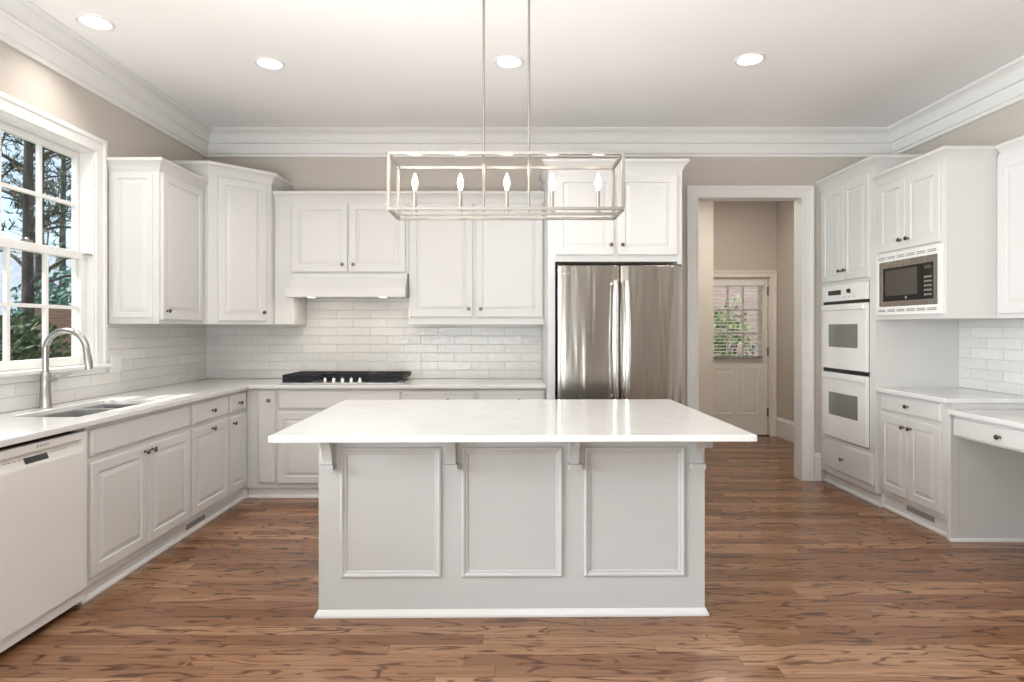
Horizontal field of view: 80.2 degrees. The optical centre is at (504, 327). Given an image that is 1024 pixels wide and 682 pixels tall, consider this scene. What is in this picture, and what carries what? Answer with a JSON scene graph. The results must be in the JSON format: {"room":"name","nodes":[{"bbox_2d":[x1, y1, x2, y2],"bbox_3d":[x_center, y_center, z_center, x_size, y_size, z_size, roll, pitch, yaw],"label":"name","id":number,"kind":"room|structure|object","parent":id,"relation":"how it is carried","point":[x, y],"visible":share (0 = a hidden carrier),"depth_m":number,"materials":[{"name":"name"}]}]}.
{"room":"kitchen","nodes":[
{"label":"kitchen","id":0,"kind":"room"},
{"bbox_2d":[0,41,205,411],"bbox_3d":[-2.785,-0.199,1.157,0.150,3.164,8.713,0,0,0],"label":"wall","id":1,"kind":"structure","parent":0,"point":[23,78],"depth_m":3.94,"materials":[{"name":"beige paint"}]},
{"bbox_2d":[0,91,112,384],"bbox_3d":[-2.760,-0.479,3.522,0.190,1.565,1.225,0,0,0],"label":"window","id":2,"kind":"structure","parent":1,"relation":"in","point":[87,254],"depth_m":3.91,"materials":[{"name":"paint"}]},
{"bbox_2d":[0,324,206,412],"bbox_3d":[-2.705,0.214,4.011,0.008,0.485,3.002,0,0,0],"label":"wall tile","id":3,"kind":"structure","parent":1,"relation":"attached to","point":[153,355],"depth_m":4.46,"materials":[{"name":"white tile"}]},
{"bbox_2d":[111,355,121,372],"bbox_3d":[-2.696,0.248,4.220,0.008,0.120,0.114,0,0,0],"label":"wall outlet","id":4,"kind":"object","parent":3,"relation":"attached to","point":[116,360],"visible":0.95,"depth_m":4.22,"materials":[{"name":"white plastic"}]},
{"bbox_2d":[113,359,115,368],"bbox_3d":[-2.693,0.248,4.194,0.002,0.068,0.034,0,0,0],"label":"receptacle","id":5,"kind":"object","parent":4,"relation":"attached to","point":[114,360],"depth_m":4.19,"materials":[{"name":"plastic"}]},
{"bbox_2d":[107,157,207,323],"bbox_3d":[-2.509,-0.593,4.425,0.396,1.128,0.638,0,0,0],"label":"upper cabinet","id":6,"kind":"object","parent":1,"relation":"attached to","point":[156,204],"visible":1,"depth_m":4.15,"materials":[{"name":"paint"}]},
{"bbox_2d":[0,436,1023,681],"bbox_3d":[0.400,1.443,2.295,6.520,0.120,11.290,0,0,0],"label":"floor","id":7,"kind":"structure","parent":0,"point":[806,581],"depth_m":2.85,"materials":[{"name":"brown wood"}]},
{"bbox_2d":[0,431,86,652],"bbox_3d":[-2.363,0.940,2.725,0.583,0.862,0.596,0,0,0],"label":"dishwasher","id":8,"kind":"object","parent":7,"relation":"on","point":[43,481],"visible":1,"depth_m":2.72,"materials":[{"name":"metal"}]},
{"bbox_2d":[0,432,72,449],"bbox_3d":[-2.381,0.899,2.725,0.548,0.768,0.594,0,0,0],"label":"control panel","id":9,"kind":"object","parent":8,"relation":"in","point":[66,446],"depth_m":2.83,"materials":[{"name":"white plastic"}]},
{"bbox_2d":[40,403,189,604],"bbox_3d":[-2.376,0.935,3.531,0.663,0.893,0.996,0,0,0],"label":"base cabinet","id":10,"kind":"object","parent":7,"relation":"on","point":[138,466],"visible":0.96,"depth_m":3.42,"materials":[{"name":"paint"}]},
{"bbox_2d":[0,379,545,447],"bbox_3d":[-1.188,0.473,3.651,3.039,0.030,3.721,0,0,0],"label":"countertop","id":11,"kind":"structure","parent":10,"relation":"on","point":[19,426],"depth_m":4.01,"materials":[{"name":"white stone"}]},
{"bbox_2d":[38,328,92,408],"bbox_3d":[-2.517,0.228,3.572,0.304,0.460,0.239,0,0,0],"label":"faucet","id":12,"kind":"object","parent":11,"relation":"on","point":[45,396],"visible":1,"depth_m":3.47,"materials":[{"name":"silver metal"}]},
{"bbox_2d":[42,405,132,416],"bbox_3d":[-2.380,0.583,3.505,0.362,0.209,0.750,0,0,0],"label":"sink","id":13,"kind":"object","parent":11,"relation":"in","point":[101,408],"visible":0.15,"depth_m":3.59,"materials":[{"name":"silver metal"}]},
{"bbox_2d":[280,371,412,383],"bbox_3d":[-1.328,0.420,5.190,1.006,0.075,0.480,0,0,0],"label":"gas cooktop","id":14,"kind":"object","parent":11,"relation":"in","point":[301,377],"visible":1,"depth_m":5.00,"materials":[{"name":"black metal"}]},
{"bbox_2d":[184,394,228,535],"bbox_3d":[-2.376,0.935,4.306,0.663,0.893,0.553,0,0,0],"label":"base cabinet","id":15,"kind":"object","parent":7,"relation":"on","point":[209,423],"visible":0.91,"depth_m":4.26,"materials":[{"name":"paint"}]},
{"bbox_2d":[186,514,204,529],"bbox_3d":[-2.123,1.329,4.175,0.005,0.037,0.250,0,0,0],"label":"vent grille","id":16,"kind":"object","parent":15,"relation":"attached to","point":[198,522],"depth_m":4.18,"materials":[{"name":"white metal"}]},
{"bbox_2d":[223,389,247,510],"bbox_3d":[-2.376,0.935,4.772,0.663,0.893,0.376,0,0,0],"label":"base cabinet","id":17,"kind":"object","parent":7,"relation":"on","point":[237,401],"visible":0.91,"depth_m":4.73,"materials":[{"name":"paint"}]},
{"bbox_2d":[247,389,277,497],"bbox_3d":[-1.972,0.935,5.194,0.241,0.893,0.631,0,0,0],"label":"base cabinet","id":18,"kind":"object","parent":7,"relation":"on","point":[261,403],"visible":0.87,"depth_m":4.93,"materials":[{"name":"paint"}]},
{"bbox_2d":[277,389,402,497],"bbox_3d":[-1.341,0.935,5.194,1.020,0.893,0.631,0,0,0],"label":"base cabinet","id":19,"kind":"object","parent":7,"relation":"on","point":[297,463],"visible":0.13,"depth_m":4.91,"materials":[{"name":"paint"}]},
{"bbox_2d":[403,389,476,399],"bbox_3d":[-0.530,0.935,5.194,0.600,0.893,0.631,0,0,0],"label":"drawer","id":20,"kind":"object","parent":7,"relation":"on","point":[408,394],"visible":0.16,"depth_m":4.91,"materials":[{"name":"paint"}]},
{"bbox_2d":[477,389,544,399],"bbox_3d":[0.049,0.935,5.194,0.556,0.893,0.631,0,0,0],"label":"base cabinet","id":21,"kind":"object","parent":7,"relation":"on","point":[482,394],"visible":0.12,"depth_m":4.91,"materials":[{"name":"paint"}]},
{"bbox_2d":[314,442,712,618],"bbox_3d":[0.049,0.935,3.325,1.922,0.893,1.110,0,0,-1],"label":"kitchen island","id":22,"kind":"object","parent":7,"relation":"on","point":[419,529],"visible":0.8,"depth_m":2.92,"materials":[{"name":"grey paint"}]},
{"bbox_2d":[268,399,756,442],"bbox_3d":[0.030,0.473,3.245,2.086,0.029,1.310,0,0,-1],"label":"island countertop","id":23,"kind":"structure","parent":22,"relation":"on","point":[545,420],"depth_m":2.92,"materials":[{"name":"white stone"}]},
{"bbox_2d":[539,158,689,398],"bbox_3d":[0.850,0.043,5.074,1.121,2.679,0.871,0,0,0],"label":"tall cabinet","id":24,"kind":"object","parent":7,"relation":"on","point":[648,231],"visible":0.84,"depth_m":4.67,"materials":[{"name":"paint"}]},
{"bbox_2d":[555,264,681,403],"bbox_3d":[0.866,0.450,4.972,0.936,1.863,0.976,0,0,0],"label":"refrigerator","id":25,"kind":"object","parent":7,"relation":"on","point":[618,329],"visible":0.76,"depth_m":4.56,"materials":[{"name":"silver metal"}]},
{"bbox_2d":[815,154,959,506],"bbox_3d":[3.159,0.028,5.075,0.696,2.709,0.871,0,0,0],"label":"tall cabinet","id":26,"kind":"object","parent":7,"relation":"on","point":[903,353],"visible":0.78,"depth_m":4.76,"materials":[{"name":"paint"}]},
{"bbox_2d":[821,281,869,448],"bbox_3d":[3.130,0.290,5.107,0.624,1.318,0.665,0,0,0],"label":"double oven","id":27,"kind":"object","parent":26,"relation":"in","point":[845,310],"visible":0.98,"depth_m":5.04,"materials":[{"name":"white metal"}]},
{"bbox_2d":[880,392,1023,541],"bbox_3d":[3.178,0.935,4.306,0.658,0.893,0.763,0,0,0],"label":"base cabinet","id":28,"kind":"object","parent":7,"relation":"on","point":[958,489],"visible":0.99,"depth_m":3.99,"materials":[{"name":"paint"}]},
{"bbox_2d":[907,506,933,522],"bbox_3d":[2.928,1.310,4.288,0.004,0.036,0.280,0,0,0],"label":"vent grille","id":29,"kind":"object","parent":28,"relation":"attached to","point":[913,511],"depth_m":4.28,"materials":[{"name":"white metal"}]},
{"bbox_2d":[876,387,1023,402],"bbox_3d":[3.179,0.473,4.311,0.642,0.030,0.752,0,0,0],"label":"countertop","id":30,"kind":"structure","parent":28,"relation":"on","point":[938,394],"depth_m":4.19,"materials":[{"name":"white stone"}]},
{"bbox_2d":[948,410,1023,452],"bbox_3d":[3.178,0.955,3.450,0.658,0.855,0.950,0,0,0],"label":"desk","id":31,"kind":"object","parent":7,"relation":"on","point":[999,428],"visible":1,"depth_m":3.64,"materials":[{"name":"white wood"}]},
{"bbox_2d":[30,0,1023,126],"bbox_3d":[0.400,-1.841,2.295,6.520,0.120,11.290,0,0,0],"label":"ceiling","id":32,"kind":"structure","parent":0,"point":[349,63],"depth_m":3.96,"materials":[{"name":"paint"}]},
{"bbox_2d":[74,13,115,30],"bbox_3d":[-2.385,-1.776,3.540,0.202,0.008,0.202,0,0,0],"label":"recessed light","id":33,"kind":"object","parent":32,"relation":"in","point":[95,22],"visible":1,"depth_m":3.54,"materials":[{"name":"paint"}]},
{"bbox_2d":[254,57,285,69],"bbox_3d":[-1.583,-1.776,4.090,0.202,0.008,0.202,0,0,0],"label":"recessed light","id":34,"kind":"object","parent":32,"relation":"in","point":[269,63],"visible":1,"depth_m":4.09,"materials":[{"name":"paint"}]},
{"bbox_2d":[387,0,624,219],"bbox_3d":[0.005,-1.188,3.220,1.204,1.183,0.298,0,0,0],"label":"linear chandelier","id":35,"kind":"object","parent":32,"relation":"hanging from","point":[621,157],"visible":1,"depth_m":3.21,"materials":[{"name":"silver metal"}]},
{"bbox_2d":[494,55,523,68],"bbox_3d":[0.027,-1.776,4.070,0.202,0.008,0.202,0,0,0],"label":"recessed light","id":36,"kind":"object","parent":32,"relation":"in","point":[507,61],"visible":1,"depth_m":4.06,"materials":[{"name":"paint"}]},
{"bbox_2d":[734,52,765,66],"bbox_3d":[1.622,-1.776,4.030,0.202,0.008,0.202,0,0,0],"label":"recessed light","id":37,"kind":"object","parent":32,"relation":"in","point":[749,59],"visible":1,"depth_m":4.03,"materials":[{"name":"paint"}]},
{"bbox_2d":[206,158,864,480],"bbox_3d":[0.400,-0.199,5.578,6.520,3.164,0.130,0,0,0],"label":"wall","id":38,"kind":"structure","parent":0,"point":[306,174],"depth_m":5.51,"materials":[{"name":"beige paint"}]},
{"bbox_2d":[171,161,293,324],"bbox_3d":[-2.309,-0.663,5.106,0.796,1.268,0.809,0,0,0],"label":"upper cabinet","id":39,"kind":"object","parent":38,"relation":"attached to","point":[239,204],"visible":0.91,"depth_m":4.89,"materials":[{"name":"paint"}]},
{"bbox_2d":[273,191,408,324],"bbox_3d":[-1.391,-0.593,5.314,1.139,1.128,0.391,0,0,0],"label":"upper cabinet","id":40,"kind":"object","parent":38,"relation":"attached to","point":[317,232],"visible":0.97,"depth_m":5.15,"materials":[{"name":"paint"}]},
{"bbox_2d":[285,274,408,298],"bbox_3d":[-1.323,-0.357,5.265,0.998,0.206,0.470,0,0,0],"label":"range hood","id":41,"kind":"object","parent":40,"relation":"attached to","point":[307,286],"visible":0.98,"depth_m":5.06,"materials":[{"name":"paint"}]},
{"bbox_2d":[207,299,540,377],"bbox_3d":[-1.185,0.092,5.508,3.031,0.729,0.008,0,0,0],"label":"wall tile","id":42,"kind":"structure","parent":38,"relation":"attached to","point":[338,334],"depth_m":5.50,"materials":[{"name":"white tile"}]},
{"bbox_2d":[408,191,543,324],"bbox_3d":[-0.245,-0.593,5.314,1.150,1.128,0.391,0,0,0],"label":"upper cabinet","id":43,"kind":"object","parent":38,"relation":"attached to","point":[462,272],"visible":0.95,"depth_m":5.15,"materials":[{"name":"paint"}]},
{"bbox_2d":[686,186,813,480],"bbox_3d":[2.220,0.048,5.572,1.150,2.669,0.166,0,0,0],"label":"trim","id":44,"kind":"structure","parent":38,"relation":"attached to","point":[802,196],"depth_m":5.50,"materials":[{"name":"paint"}]},
{"bbox_2d":[814,453,821,480],"bbox_3d":[2.829,1.257,5.502,0.061,0.250,0.022,0,0,0],"label":"baseboard","id":45,"kind":"structure","parent":38,"relation":"attached to","point":[817,456],"depth_m":5.50,"materials":[{"name":"paint"}]},
{"bbox_2d":[699,201,713,416],"bbox_3d":[1.851,-0.199,7.670,1.499,3.164,0.180,0,0,0],"label":"wall","id":46,"kind":"structure","parent":0,"point":[706,208],"depth_m":7.58,"materials":[{"name":"beige paint"}]},
{"bbox_2d":[714,201,776,270],"bbox_3d":[2.330,-0.199,7.860,2.660,3.164,0.140,0,0,0],"label":"wall","id":47,"kind":"structure","parent":0,"point":[745,232],"depth_m":7.79,"materials":[{"name":"beige paint"}]},
{"bbox_2d":[714,271,776,435],"bbox_3d":[2.970,0.325,7.835,1.010,2.114,0.187,0,0,0],"label":"door","id":48,"kind":"structure","parent":47,"relation":"in","point":[745,389],"depth_m":7.82,"materials":[{"name":"beige paint"}]},
{"bbox_2d":[714,281,763,357],"bbox_3d":[2.970,-0.110,7.793,0.670,0.990,0.051,0,0,0],"label":"window blind","id":49,"kind":"object","parent":48,"relation":"attached to","point":[716,283],"visible":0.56,"depth_m":7.78,"materials":[{"name":"paint"}]},
{"bbox_2d":[777,100,1023,421],"bbox_3d":[3.570,-0.199,2.295,0.180,3.164,10.990,0,0,0],"label":"wall","id":50,"kind":"structure","parent":0,"point":[785,209],"depth_m":7.39,"materials":[{"name":"beige paint"}]},
{"bbox_2d":[0,0,1023,157],"bbox_3d":[0.400,-1.662,1.157,6.220,0.237,8.712,0,0,0],"label":"trim","id":51,"kind":"structure","parent":50,"relation":"attached to","point":[25,27],"depth_m":5.43,"materials":[{"name":"paint"}]},
{"bbox_2d":[776,417,793,442],"bbox_3d":[3.469,1.257,6.721,0.022,0.250,2.136,0,0,0],"label":"baseboard","id":52,"kind":"structure","parent":50,"relation":"attached to","point":[784,428],"depth_m":7.51,"materials":[{"name":"paint"}]},
{"bbox_2d":[870,146,1023,319],"bbox_3d":[3.159,-0.617,4.295,0.696,1.110,0.787,0,0,0],"label":"upper cabinet","id":53,"kind":"object","parent":50,"relation":"attached to","point":[947,195],"visible":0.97,"depth_m":3.94,"materials":[{"name":"paint"}]},
{"bbox_2d":[876,243,943,315],"bbox_3d":[3.062,-0.324,4.309,0.440,0.457,0.698,0,0,0],"label":"microwave","id":54,"kind":"object","parent":53,"relation":"in","point":[908,282],"visible":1,"depth_m":4.26,"materials":[{"name":"white metal"}]},
{"bbox_2d":[959,319,1023,395],"bbox_3d":[3.505,0.233,3.794,0.008,0.587,1.788,0,0,0],"label":"wall tile","id":55,"kind":"structure","parent":50,"relation":"attached to","point":[991,352],"depth_m":4.36,"materials":[{"name":"white tile"}]},
{"bbox_2d":[996,135,1023,317],"bbox_3d":[3.323,-0.617,3.472,0.368,1.110,0.940,0,0,0],"label":"upper cabinet","id":56,"kind":"object","parent":50,"relation":"attached to","point":[1010,157],"visible":1,"depth_m":3.81,"materials":[{"name":"paint"}]},
{"label":"outside","id":57,"kind":"structure","parent":0,"visible":0},
{"bbox_3d":[-21.440,1.638,28.000,37.120,0.190,64.000,0,0,0],"label":"ground","id":58,"kind":"structure","parent":57,"visible":0},
{"bbox_2d":[0,132,70,350],"bbox_3d":[-8.866,-3.295,11.762,5.292,9.671,4.693,0,0,0],"label":"pine tree","id":59,"kind":"object","parent":58,"relation":"on","point":[28,220],"visible":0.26,"depth_m":11.55,"materials":[{"name":"green plant"}]},
{"bbox_2d":[0,310,70,360],"bbox_3d":[-6.839,0.637,8.564,1.444,1.798,1.459,0,0,0],"label":"shrub","id":60,"kind":"object","parent":58,"relation":"on","point":[33,352],"visible":0.3,"depth_m":8.51,"materials":[{"name":"green plant"}]},
{"bbox_2d":[0,247,70,347],"bbox_3d":[-28.000,-1.567,35.000,12.800,6.200,7.200,0,0,0],"label":"sky","id":61,"kind":"structure","parent":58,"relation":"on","point":[15,268],"depth_m":33.40,"materials":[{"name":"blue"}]},
{"bbox_2d":[1,134,70,300],"bbox_3d":[-15.268,-4.288,20.134,4.303,11.661,4.026,0,0,-36],"label":"pine tree","id":62,"kind":"object","parent":58,"relation":"on","point":[36,267],"visible":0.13,"depth_m":20.02,"materials":[{"name":"green plant"}]},
{"bbox_2d":[6,145,70,291],"bbox_3d":[-18.976,-5.025,26.517,4.805,13.131,3.610,0,0,36],"label":"pine tree","id":63,"kind":"object","parent":58,"relation":"on","point":[63,161],"visible":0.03,"depth_m":26.34,"materials":[{"name":"green plant"}]},
{"bbox_2d":[10,262,70,349],"bbox_3d":[-12.070,-0.099,16.389,2.230,3.268,2.210,0,0,0],"label":"shrub","id":64,"kind":"object","parent":58,"relation":"on","point":[59,297],"visible":0.16,"depth_m":15.95,"materials":[{"name":"green plant"}]},
{"bbox_2d":[35,308,70,357],"bbox_3d":[-10.300,0.508,14.400,1.800,2.050,0.200,0,0,0],"label":"wall","id":65,"kind":"structure","parent":58,"relation":"on","point":[61,318],"depth_m":14.30,"materials":[{"name":"brown brick"}]},
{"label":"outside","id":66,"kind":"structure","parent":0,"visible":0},
{"bbox_3d":[8.565,1.633,23.975,22.870,0.200,32.050,0,0,0],"label":"ground","id":67,"kind":"structure","parent":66,"visible":0},
{"bbox_2d":[714,294,750,355],"bbox_3d":[3.722,0.483,10.297,0.884,2.106,0.881,0,0,0],"label":"shrub","id":68,"kind":"object","parent":67,"relation":"on","point":[716,314],"visible":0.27,"depth_m":10.19,"materials":[{"name":"green plant"}]},
{"bbox_2d":[714,286,756,355],"bbox_3d":[4.750,-0.792,11.325,8.500,4.650,0.250,0,0,0],"label":"brick wall","id":69,"kind":"structure","parent":67,"relation":"on","point":[716,294],"depth_m":11.20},
{"bbox_2d":[750,332,756,355],"bbox_3d":[4.685,0.386,10.080,1.154,2.301,1.164,0,0,20],"label":"shrub","id":70,"kind":"object","parent":67,"relation":"on","point":[753,346],"visible":0.02,"depth_m":10.25,"materials":[{"name":"green plant"}]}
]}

